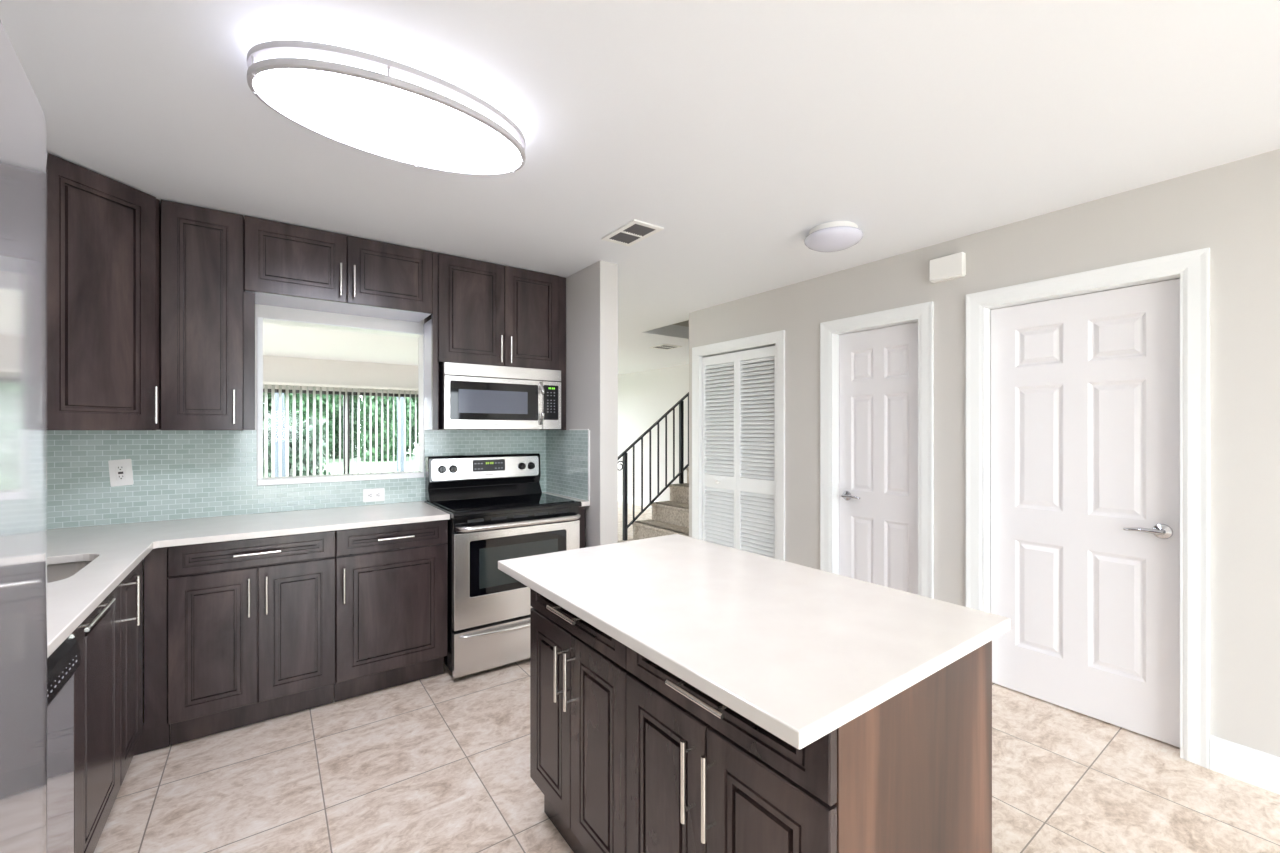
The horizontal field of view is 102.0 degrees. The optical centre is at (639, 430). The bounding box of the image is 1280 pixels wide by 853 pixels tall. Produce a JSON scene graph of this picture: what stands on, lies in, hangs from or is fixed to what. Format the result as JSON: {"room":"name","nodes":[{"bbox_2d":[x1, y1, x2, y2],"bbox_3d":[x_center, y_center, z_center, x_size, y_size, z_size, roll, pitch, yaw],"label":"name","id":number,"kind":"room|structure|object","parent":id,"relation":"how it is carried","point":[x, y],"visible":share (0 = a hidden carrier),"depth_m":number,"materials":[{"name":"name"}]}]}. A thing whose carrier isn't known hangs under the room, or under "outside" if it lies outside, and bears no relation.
{"room":"kitchen","nodes":[
{"label":"kitchen","id":0,"kind":"room"},
{"bbox_2d":[59,304,423,705],"bbox_3d":[-2.255,0.153,2.813,4.023,2.437,0.120,0,0,-36],"label":"wall","id":1,"kind":"structure","parent":0,"point":[265,311],"depth_m":3.02,"materials":[{"name":"white paint"}]},
{"bbox_2d":[47,153,160,429],"bbox_3d":[-2.451,-0.530,2.205,0.606,1.062,0.632,0,0,-36],"label":"upper cabinet","id":2,"kind":"object","parent":1,"relation":"attached to","point":[104,233],"visible":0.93,"depth_m":2.15,"materials":[{"name":"brown wood"}]},
{"bbox_2d":[161,199,254,429],"bbox_3d":[-2.141,-0.530,2.591,0.349,1.062,0.368,0,0,-36],"label":"upper cabinet","id":3,"kind":"object","parent":1,"relation":"attached to","point":[208,316],"visible":0.96,"depth_m":2.46,"materials":[{"name":"brown wood"}]},
{"bbox_2d":[47,429,589,528],"bbox_3d":[-1.603,0.225,2.814,2.696,0.464,0.637,0,0,-36],"label":"tile backsplash","id":4,"kind":"structure","parent":1,"relation":"attached to","point":[178,474],"depth_m":2.72,"materials":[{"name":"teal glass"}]},
{"bbox_2d":[108,459,133,486],"bbox_3d":[-2.528,0.207,2.523,0.088,0.132,0.014,0,0,-36],"label":"wall outlet","id":5,"kind":"object","parent":4,"relation":"attached to","point":[120,471],"visible":1,"depth_m":2.52,"materials":[{"name":"white plastic"}]},
{"bbox_2d":[115,465,125,479],"bbox_3d":[-2.526,0.207,2.520,0.039,0.070,0.004,0,0,-36],"label":"receptacle","id":6,"kind":"object","parent":5,"relation":"attached to","point":[120,470],"depth_m":2.52,"materials":[{"name":"grey plastic"}]},
{"bbox_2d":[363,488,384,501],"bbox_3d":[-1.628,0.397,3.170,0.120,0.080,0.013,0,0,-36],"label":"wall outlet","id":7,"kind":"object","parent":4,"relation":"attached to","point":[375,494],"visible":1,"depth_m":3.17,"materials":[{"name":"white plastic"}]},
{"bbox_2d":[368,492,379,497],"bbox_3d":[-1.626,0.397,3.167,0.068,0.034,0.004,0,0,-36],"label":"receptacle","id":8,"kind":"object","parent":7,"relation":"attached to","point":[370,494],"depth_m":3.17,"materials":[{"name":"grey plastic"}]},
{"bbox_2d":[244,215,431,322],"bbox_3d":[-1.673,-0.877,2.928,0.890,0.369,0.368,0,0,-36],"label":"upper cabinet","id":9,"kind":"object","parent":1,"relation":"attached to","point":[286,265],"visible":1,"depth_m":2.79,"materials":[{"name":"brown wood"}]},
{"bbox_2d":[257,317,423,485],"bbox_3d":[-1.789,-0.160,3.151,0.868,0.930,0.154,0,0,-36],"label":"window","id":10,"kind":"structure","parent":1,"relation":"in","point":[261,481],"depth_m":3.06,"materials":[{"name":"white paint"}]},
{"bbox_2d":[424,252,565,429],"bbox_3d":[-0.950,-0.531,3.448,0.889,1.060,0.368,0,0,-36],"label":"upper cabinet","id":11,"kind":"object","parent":1,"relation":"attached to","point":[484,313],"visible":0.91,"depth_m":3.29,"materials":[{"name":"brown wood"}]},
{"bbox_2d":[439,362,560,429],"bbox_3d":[-0.941,-0.204,3.412,0.764,0.400,0.434,0,0,-36],"label":"microwave oven","id":12,"kind":"object","parent":1,"relation":"attached to","point":[471,396],"visible":1,"depth_m":3.24,"materials":[{"name":"silver metal"}]},
{"bbox_2d":[263,355,417,393],"bbox_3d":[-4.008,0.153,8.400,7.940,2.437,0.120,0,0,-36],"label":"window shade","id":13,"kind":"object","parent":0,"point":[275,368],"depth_m":7.90,"materials":[{"name":"beige fabric"}]},
{"bbox_2d":[263,389,417,473],"bbox_3d":[-4.541,0.370,8.011,3.198,1.928,0.070,0,0,-36],"label":"window","id":14,"kind":"structure","parent":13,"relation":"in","point":[269,390],"depth_m":7.99,"materials":[{"name":"brown metal"}]},
{"bbox_2d":[263,381,417,477],"bbox_3d":[-4.477,0.315,7.922,3.300,2.005,0.081,0,0,-36],"label":"vertical blind","id":15,"kind":"object","parent":14,"relation":"attached to","point":[265,383],"visible":0.46,"depth_m":7.75,"materials":[{"name":"white plastic"}]},
{"bbox_2d":[566,260,617,547],"bbox_3d":[-0.418,0.153,3.590,0.133,2.437,0.763,0,0,-36],"label":"wall partition","id":16,"kind":"structure","parent":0,"point":[592,291],"depth_m":3.30,"materials":[{"name":"grey paint"}]},
{"bbox_2d":[0,0,1279,374],"bbox_3d":[-0.558,-1.135,3.602,7.940,0.140,11.940,0,0,-36],"label":"ceiling","id":17,"kind":"structure","parent":0,"point":[737,129],"depth_m":1.76,"materials":[{"name":"white paint"}]},
{"bbox_2d":[247,32,525,174],"bbox_3d":[-0.753,-1.009,1.654,0.802,0.111,0.450,0,0,-36],"label":"oval ceiling light","id":18,"kind":"object","parent":17,"relation":"attached to","point":[373,99],"visible":1,"depth_m":1.54,"materials":[{"name":"white plastic"}]},
{"bbox_2d":[601,219,663,246],"bbox_3d":[-0.045,-1.060,2.795,0.190,0.010,0.320,0,0,-36],"label":"ceiling vent","id":19,"kind":"object","parent":17,"relation":"in","point":[634,231],"visible":1,"depth_m":2.78,"materials":[{"name":"white plastic"}]},
{"bbox_2d":[649,344,681,349],"bbox_3d":[0.327,-1.060,6.603,0.300,0.010,0.300,0,0,-36],"label":"ceiling vent","id":20,"kind":"object","parent":17,"relation":"in","point":[662,346],"visible":1,"depth_m":6.61,"materials":[{"name":"white plastic"}]},
{"bbox_2d":[804,221,862,251],"bbox_3d":[1.026,-1.016,2.752,0.296,0.098,0.296,0,0,-36],"label":"dome ceiling light","id":21,"kind":"object","parent":17,"relation":"attached to","point":[834,236],"visible":1,"depth_m":2.67,"materials":[{"name":"white plastic"}]},
{"bbox_2d":[618,364,688,501],"bbox_3d":[2.617,-1.178,5.885,0.120,5.100,11.700,0,0,-36],"label":"wall","id":22,"kind":"structure","parent":0,"point":[644,397],"depth_m":9.12,"materials":[{"name":"white paint"}]},
{"bbox_2d":[618,494,657,507],"bbox_3d":[0.402,1.304,8.848,0.015,0.135,4.298,0,0,-36],"label":"baseboard","id":23,"kind":"structure","parent":22,"relation":"attached to","point":[620,497],"depth_m":9.48,"materials":[{"name":"white paint"}]},
{"bbox_2d":[94,501,1279,852],"bbox_3d":[-0.558,1.432,3.602,7.940,0.120,11.940,0,0,-36],"label":"floor","id":24,"kind":"structure","parent":0,"point":[440,763],"depth_m":1.99,"materials":[{"name":"tile"}]},
{"bbox_2d":[0,20,46,852],"bbox_3d":[-0.810,0.480,0.223,0.757,1.781,0.757,0,0,-41],"label":"refrigerator","id":25,"kind":"object","parent":24,"relation":"on","point":[23,124],"visible":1,"depth_m":0.58,"materials":[{"name":"silver metal"}]},
{"bbox_2d":[47,633,80,852],"bbox_3d":[-1.533,0.931,0.965,0.567,0.879,0.599,0,0,-36],"label":"dishwasher","id":26,"kind":"object","parent":24,"relation":"on","point":[62,664],"visible":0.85,"depth_m":1.27,"materials":[{"name":"silver metal"}]},
{"bbox_2d":[62,560,142,852],"bbox_3d":[-1.982,0.930,1.604,0.595,0.882,0.953,0,0,-36],"label":"base cabinet","id":27,"kind":"object","parent":24,"relation":"on","point":[108,680],"visible":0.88,"depth_m":1.65,"materials":[{"name":"brown wood"}]},
{"bbox_2d":[47,501,449,657],"bbox_3d":[-1.511,0.472,1.932,1.816,0.029,2.172,0,0,-36],"label":"countertop","id":28,"kind":"structure","parent":27,"relation":"on","point":[115,550],"depth_m":2.25,"materials":[{"name":"white stone"}]},
{"bbox_2d":[47,561,91,582],"bbox_3d":[-2.052,0.575,1.638,0.436,0.174,0.491,0,0,-36],"label":"sink","id":29,"kind":"object","parent":28,"relation":"in","point":[55,572],"visible":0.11,"depth_m":1.89,"materials":[{"name":"silver metal"}]},
{"bbox_2d":[134,547,169,755],"bbox_3d":[-2.089,0.930,2.182,0.154,0.882,0.086,0,0,-36],"label":"cabinet filler","id":30,"kind":"object","parent":24,"relation":"on","point":[156,729],"visible":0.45,"depth_m":2.17,"materials":[{"name":"brown wood"}]},
{"bbox_2d":[168,531,334,745],"bbox_3d":[-1.907,0.930,2.590,0.616,0.882,0.640,0,0,-36],"label":"base cabinet","id":31,"kind":"object","parent":24,"relation":"on","point":[251,622],"visible":0.98,"depth_m":2.35,"materials":[{"name":"brown wood"}]},
{"bbox_2d":[334,520,447,701],"bbox_3d":[-1.439,0.930,2.926,0.536,0.882,0.640,0,0,-36],"label":"base cabinet","id":32,"kind":"object","parent":24,"relation":"on","point":[391,581],"visible":0.83,"depth_m":2.69,"materials":[{"name":"brown wood"}]},
{"bbox_2d":[424,453,581,677],"bbox_3d":[-0.861,0.769,3.259,0.786,1.204,0.734,0,0,-36],"label":"range","id":33,"kind":"object","parent":24,"relation":"on","point":[498,509],"visible":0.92,"depth_m":2.99,"materials":[{"name":"silver metal"}]},
{"bbox_2d":[424,493,581,518],"bbox_3d":[-0.869,0.462,3.271,0.786,0.031,0.640,0,0,-36],"label":"cooktop","id":34,"kind":"object","parent":33,"relation":"in","point":[488,505],"depth_m":3.15,"materials":[{"name":"black glass"}]},
{"bbox_2d":[530,588,628,852],"bbox_3d":[0.030,0.930,1.760,0.680,0.882,0.602,0,0,-36],"label":"base cabinet","id":35,"kind":"object","parent":24,"relation":"on","point":[578,671],"visible":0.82,"depth_m":1.54,"materials":[{"name":"brown wood"}]},
{"bbox_2d":[498,534,1010,749],"bbox_3d":[0.203,0.472,1.540,0.816,0.029,1.271,0,0,-36],"label":"countertop","id":36,"kind":"structure","parent":35,"relation":"on","point":[799,652],"depth_m":1.23,"materials":[{"name":"white stone"}]},
{"bbox_2d":[577,506,584,547],"bbox_3d":[-0.546,0.930,3.572,0.088,0.882,0.575,0,0,-36],"label":"base cabinet","id":37,"kind":"object","parent":24,"relation":"on","point":[581,509],"visible":0.02,"depth_m":3.34,"materials":[{"name":"brown wood"}]},
{"bbox_2d":[542,492,589,506],"bbox_3d":[-0.544,0.472,3.571,0.090,0.029,0.640,0,0,-36],"label":"countertop","id":38,"kind":"structure","parent":37,"relation":"on","point":[584,502],"depth_m":3.47,"materials":[{"name":"white stone"}]},
{"bbox_2d":[618,467,688,542],"bbox_3d":[0.964,0.530,5.756,2.361,1.682,1.089,0,0,-36],"label":"staircase","id":39,"kind":"structure","parent":24,"relation":"on","point":[670,517],"depth_m":5.56,"materials":[{"name":"carpet"}]},
{"bbox_2d":[618,392,688,540],"bbox_3d":[0.433,0.108,6.002,1.798,2.153,0.040,0,0,-36],"label":"stair railing","id":40,"kind":"object","parent":39,"relation":"on","point":[680,402],"visible":0.67,"depth_m":5.80,"materials":[{"name":"black metal"}]},
{"bbox_2d":[626,641,991,852],"bbox_3d":[0.382,0.930,1.271,0.680,0.882,0.602,0,0,-36],"label":"base cabinet","id":41,"kind":"object","parent":24,"relation":"on","point":[911,773],"visible":0.75,"depth_m":1.05,"materials":[{"name":"brown wood"}]},
{"bbox_2d":[673,320,773,510],"bbox_3d":[1.156,-1.228,5.844,2.300,5.200,1.260,0,0,-36],"label":"wall","id":42,"kind":"structure","parent":0,"point":[752,359],"depth_m":5.00,"materials":[{"name":"grey paint"}]},
{"bbox_2d":[689,149,1279,756],"bbox_3d":[2.293,0.153,2.242,0.120,2.437,6.163,0,0,-36],"label":"wall","id":43,"kind":"structure","parent":0,"point":[1232,209],"depth_m":2.22,"materials":[{"name":"grey paint"}]},
{"bbox_2d":[702,346,774,557],"bbox_3d":[0.795,0.358,4.257,0.062,2.003,0.843,0,0,-36],"label":"door","id":44,"kind":"structure","parent":43,"relation":"in","point":[731,522],"depth_m":4.23,"materials":[{"name":"white paint"}]},
{"bbox_2d":[692,330,784,560],"bbox_3d":[0.819,0.316,4.273,0.138,2.110,1.015,0,0,-36],"label":"door frame","id":45,"kind":"structure","parent":43,"relation":"attached to","point":[777,339],"depth_m":4.07,"materials":[{"name":"white paint"}]},
{"bbox_2d":[820,301,933,598],"bbox_3d":[1.513,0.316,3.307,0.138,2.110,0.739,0,0,-36],"label":"door frame","id":46,"kind":"structure","parent":43,"relation":"attached to","point":[922,313],"depth_m":3.29,"materials":[{"name":"white paint"}]},
{"bbox_2d":[839,322,917,594],"bbox_3d":[1.520,0.356,3.312,0.094,2.016,0.566,0,0,-36],"label":"door","id":47,"kind":"structure","parent":43,"relation":"in","point":[878,368],"depth_m":3.32,"materials":[{"name":"white paint"}]},
{"bbox_2d":[930,252,965,282],"bbox_3d":[1.719,-0.907,2.896,0.045,0.126,0.174,0,0,-36],"label":"door chime","id":48,"kind":"object","parent":43,"relation":"attached to","point":[953,266],"visible":1,"depth_m":2.87,"materials":[{"name":"white plastic"}]},
{"bbox_2d":[991,278,1179,747],"bbox_3d":[2.101,0.356,2.503,0.094,2.016,0.727,0,0,-36],"label":"door","id":49,"kind":"structure","parent":43,"relation":"in","point":[1085,388],"depth_m":2.47,"materials":[{"name":"white paint"}]},
{"bbox_2d":[966,248,1209,768],"bbox_3d":[2.094,0.316,2.499,0.138,2.110,0.900,0,0,-36],"label":"door frame","id":50,"kind":"structure","parent":43,"relation":"attached to","point":[1192,268],"depth_m":2.16,"materials":[{"name":"white paint"}]},
{"bbox_2d":[1210,735,1279,794],"bbox_3d":[2.552,1.304,1.764,0.015,0.135,5.081,0,0,-36],"label":"baseboard","id":51,"kind":"structure","parent":43,"relation":"attached to","point":[1246,764],"depth_m":2.02,"materials":[{"name":"white paint"}]},
{"label":"outside","id":52,"kind":"structure","parent":0,"visible":0},
{"bbox_2d":[268,448,418,474],"bbox_3d":[-13.100,1.552,23.356,34.000,0.240,34.779,0,0,-36],"label":"lawn","id":53,"kind":"structure","parent":52,"point":[330,461],"depth_m":21.01,"materials":[{"name":"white plant"}]},
{"bbox_2d":[263,392,285,447],"bbox_3d":[-17.797,-2.108,24.755,2.728,7.280,2.486,0,0,-28],"label":"tree","id":54,"kind":"object","parent":53,"relation":"on","point":[269,394],"visible":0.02,"depth_m":24.29,"materials":[{"name":"green plant"}]},
{"bbox_2d":[275,393,285,476],"bbox_3d":[-7.218,-0.868,10.329,0.255,4.603,0.260,0,0,-36],"label":"trunk","id":55,"kind":"object","parent":53,"relation":"on","point":[276,394],"visible":0.12,"depth_m":10.25,"materials":[{"name":"grey plant"}]},
{"bbox_2d":[263,413,330,477],"bbox_3d":[-8.022,0.528,11.808,1.704,1.931,1.319,0,0,-36],"label":"flowering bush","id":56,"kind":"object","parent":53,"relation":"on","point":[269,415],"visible":0.32,"depth_m":11.78,"materials":[{"name":"green plant"}]},
{"bbox_2d":[284,393,342,459],"bbox_3d":[-14.579,-1.505,22.838,2.662,6.074,2.411,0,0,-36],"label":"tree","id":57,"kind":"object","parent":53,"relation":"on","point":[330,406],"visible":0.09,"depth_m":22.52,"materials":[{"name":"green plant"}]},
{"bbox_2d":[325,395,361,458],"bbox_3d":[-15.339,-2.135,26.533,2.453,7.332,2.797,0,0,36],"label":"tree","id":58,"kind":"object","parent":53,"relation":"on","point":[354,396],"visible":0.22,"depth_m":26.06,"materials":[{"name":"green plant"}]},
{"bbox_2d":[360,396,414,461],"bbox_3d":[-12.045,-1.503,24.456,2.504,6.070,2.439,0,0,-36],"label":"tree","id":59,"kind":"object","parent":53,"relation":"on","point":[367,398],"visible":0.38,"depth_m":23.76,"materials":[{"name":"green plant"}]},
{"bbox_2d":[397,397,405,471],"bbox_3d":[-5.636,-0.868,12.206,0.216,4.603,0.200,0,0,-36],"label":"trunk","id":60,"kind":"object","parent":53,"relation":"on","point":[401,398],"visible":0.22,"depth_m":12.14,"materials":[{"name":"grey plant"}]},
{"bbox_2d":[406,397,418,456],"bbox_3d":[-12.971,-2.283,28.222,2.682,7.626,2.349,0,0,-17],"label":"tree","id":61,"kind":"object","parent":53,"relation":"on","point":[413,399],"visible":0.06,"depth_m":27.91,"materials":[{"name":"green plant"}]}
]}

